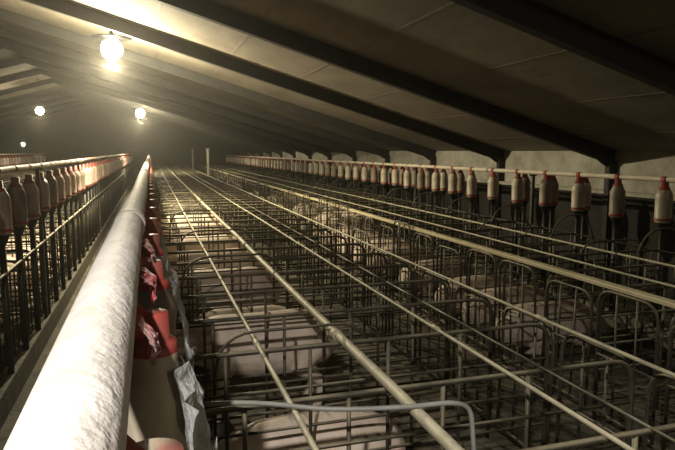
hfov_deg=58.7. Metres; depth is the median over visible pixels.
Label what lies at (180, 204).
sow
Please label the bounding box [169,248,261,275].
sow
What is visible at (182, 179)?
stalls
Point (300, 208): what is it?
sow
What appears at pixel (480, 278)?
sow
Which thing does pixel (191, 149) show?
post
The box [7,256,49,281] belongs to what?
sow
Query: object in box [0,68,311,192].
rafter
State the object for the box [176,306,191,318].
sow
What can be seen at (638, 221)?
wall
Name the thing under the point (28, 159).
dispenser
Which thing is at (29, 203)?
feed dispenser line
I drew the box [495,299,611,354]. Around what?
sow
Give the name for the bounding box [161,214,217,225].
sow
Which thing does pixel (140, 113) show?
hanging lamp
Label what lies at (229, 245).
sow
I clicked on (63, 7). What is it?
rafter
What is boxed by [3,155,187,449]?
feed dispenser line
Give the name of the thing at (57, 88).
rafter
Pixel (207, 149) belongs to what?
post
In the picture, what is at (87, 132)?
wall
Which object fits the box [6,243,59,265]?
sow
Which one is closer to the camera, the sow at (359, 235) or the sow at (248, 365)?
the sow at (248, 365)
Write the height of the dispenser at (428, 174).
1.815 m
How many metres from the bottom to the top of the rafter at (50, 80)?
5.323 m
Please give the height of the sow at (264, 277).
0.793 m
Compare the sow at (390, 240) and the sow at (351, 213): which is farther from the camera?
the sow at (351, 213)
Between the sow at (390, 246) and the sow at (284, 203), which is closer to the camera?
the sow at (390, 246)
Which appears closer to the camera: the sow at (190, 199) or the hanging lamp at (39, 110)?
the sow at (190, 199)
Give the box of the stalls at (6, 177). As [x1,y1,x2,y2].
[0,167,66,190]
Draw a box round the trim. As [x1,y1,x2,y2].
[0,0,674,142]
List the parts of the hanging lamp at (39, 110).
bulb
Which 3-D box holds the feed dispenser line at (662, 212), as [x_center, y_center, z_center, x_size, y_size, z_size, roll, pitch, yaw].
[-1.103,-1.408,21.107,0.137,1.827,47.000,-2,7,-17]
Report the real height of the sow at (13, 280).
0.514 m
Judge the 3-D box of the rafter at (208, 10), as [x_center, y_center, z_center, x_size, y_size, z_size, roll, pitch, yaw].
[-6.125,-1.324,6.152,21.990,5.323,0.120,-2,7,-17]
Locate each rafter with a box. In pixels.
[0,8,436,230]
[0,27,389,217]
[0,41,356,204]
[0,56,331,187]
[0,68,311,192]
[0,78,295,189]
[0,85,282,157]
[0,91,271,156]
[0,97,262,180]
[0,101,254,155]
[0,105,247,169]
[21,0,504,249]
[151,0,617,280]
[449,0,674,95]
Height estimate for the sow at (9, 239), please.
0.514 m
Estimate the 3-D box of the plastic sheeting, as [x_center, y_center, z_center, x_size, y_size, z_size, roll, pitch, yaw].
[-0.457,0.450,1.689,0.163,0.687,1.610,-2,7,-17]
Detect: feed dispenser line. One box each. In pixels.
[0,153,132,375]
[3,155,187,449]
[225,155,674,325]
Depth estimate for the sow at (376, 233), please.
11.84 m
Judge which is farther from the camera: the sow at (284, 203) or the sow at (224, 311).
the sow at (284, 203)
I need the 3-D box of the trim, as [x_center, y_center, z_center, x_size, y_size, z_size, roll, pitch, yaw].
[-4.289,-3.900,18.222,9.640,2.828,54.000,-2,7,-17]
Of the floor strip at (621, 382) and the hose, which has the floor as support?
the floor strip at (621, 382)
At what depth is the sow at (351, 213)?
13.11 m
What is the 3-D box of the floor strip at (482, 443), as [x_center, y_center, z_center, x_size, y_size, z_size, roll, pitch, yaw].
[-4.988,-0.556,21.589,1.400,0.018,44.015,-2,7,-17]
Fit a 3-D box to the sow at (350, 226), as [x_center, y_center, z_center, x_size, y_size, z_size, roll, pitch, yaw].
[0.386,0.269,12.751,1.484,0.490,0.605,-2,7,-15]
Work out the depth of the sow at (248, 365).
4.62 m
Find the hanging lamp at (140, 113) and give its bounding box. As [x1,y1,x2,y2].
[132,106,146,117]
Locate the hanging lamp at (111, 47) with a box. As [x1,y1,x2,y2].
[90,30,131,59]
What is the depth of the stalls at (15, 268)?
6.93 m
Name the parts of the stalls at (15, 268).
rail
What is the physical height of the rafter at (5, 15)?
5.323 m
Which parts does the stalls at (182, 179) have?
rail, rail, rail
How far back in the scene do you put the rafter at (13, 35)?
16.40 m
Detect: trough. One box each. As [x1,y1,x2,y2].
[0,178,133,429]
[364,226,674,365]
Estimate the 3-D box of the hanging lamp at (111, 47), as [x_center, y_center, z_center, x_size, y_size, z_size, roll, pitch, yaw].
[-3.920,-3.197,10.407,0.680,0.638,0.680,-2,7,-17]
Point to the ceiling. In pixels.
(458, 40)
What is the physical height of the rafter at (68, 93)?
5.323 m
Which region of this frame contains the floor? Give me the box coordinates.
[0,180,674,449]
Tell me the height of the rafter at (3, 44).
5.323 m
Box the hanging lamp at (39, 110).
[31,79,46,114]
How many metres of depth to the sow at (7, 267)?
8.41 m
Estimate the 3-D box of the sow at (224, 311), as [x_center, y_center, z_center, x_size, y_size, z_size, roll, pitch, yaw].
[-1.060,1.082,6.091,1.532,0.506,0.625,-2,7,-16]
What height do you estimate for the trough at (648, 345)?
0.220 m
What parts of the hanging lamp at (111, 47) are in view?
cord and reflector, bulb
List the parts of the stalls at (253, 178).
rail, rail, rail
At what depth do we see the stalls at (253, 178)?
6.99 m
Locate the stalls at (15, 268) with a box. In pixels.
[0,167,130,380]
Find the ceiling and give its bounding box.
[0,0,674,150]
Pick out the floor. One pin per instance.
(568, 424)
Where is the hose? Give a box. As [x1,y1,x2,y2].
[203,400,475,449]
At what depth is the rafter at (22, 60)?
22.11 m
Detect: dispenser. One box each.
[0,153,45,173]
[231,157,591,293]
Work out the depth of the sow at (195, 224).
10.90 m
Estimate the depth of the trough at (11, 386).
6.42 m
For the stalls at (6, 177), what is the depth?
26.68 m
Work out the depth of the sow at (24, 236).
11.40 m
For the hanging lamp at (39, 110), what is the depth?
25.86 m
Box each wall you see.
[0,107,245,179]
[248,151,674,299]
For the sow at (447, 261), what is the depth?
8.75 m
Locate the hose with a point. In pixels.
(467, 407)
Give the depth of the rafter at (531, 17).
4.97 m
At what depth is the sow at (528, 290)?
6.84 m
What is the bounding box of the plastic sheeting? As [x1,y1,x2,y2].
[138,239,216,449]
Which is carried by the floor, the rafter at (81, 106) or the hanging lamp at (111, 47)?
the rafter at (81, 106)
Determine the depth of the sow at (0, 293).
7.25 m
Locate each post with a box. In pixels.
[191,149,193,168]
[207,149,209,185]
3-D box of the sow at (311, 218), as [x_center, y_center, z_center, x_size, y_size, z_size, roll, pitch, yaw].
[-0.193,0.040,14.617,1.474,0.487,0.601,-2,7,-16]
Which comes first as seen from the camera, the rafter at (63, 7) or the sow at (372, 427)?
the sow at (372, 427)
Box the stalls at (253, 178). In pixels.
[198,161,674,449]
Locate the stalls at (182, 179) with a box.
[153,164,674,449]
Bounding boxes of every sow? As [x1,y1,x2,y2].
[0,280,32,302]
[0,293,19,315]
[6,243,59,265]
[6,249,51,272]
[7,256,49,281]
[7,267,40,291]
[8,239,64,258]
[9,236,70,251]
[158,199,203,205]
[159,204,210,217]
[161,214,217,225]
[162,223,229,241]
[166,235,243,257]
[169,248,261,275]
[170,266,280,317]
[176,305,290,365]
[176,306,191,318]
[176,309,334,422]
[217,411,405,449]
[267,194,306,206]
[271,203,295,218]
[293,203,342,234]
[301,218,319,235]
[316,211,376,238]
[322,226,371,243]
[337,231,384,252]
[342,235,396,259]
[354,239,412,265]
[367,245,439,276]
[401,259,481,294]
[435,275,528,318]
[462,286,563,334]
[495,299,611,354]
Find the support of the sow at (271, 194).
on the floor strip at (621, 382)
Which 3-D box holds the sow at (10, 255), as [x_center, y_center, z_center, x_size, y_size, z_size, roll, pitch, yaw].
[-5.332,0.643,9.616,1.556,0.514,0.635,-2,7,-16]
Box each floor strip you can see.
[199,197,502,449]
[241,206,674,449]
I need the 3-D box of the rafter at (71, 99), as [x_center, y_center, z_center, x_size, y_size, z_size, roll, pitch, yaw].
[-15.393,-4.984,35.823,21.990,5.323,0.120,-2,7,-17]
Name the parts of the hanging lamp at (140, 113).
bulb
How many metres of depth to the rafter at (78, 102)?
38.84 m

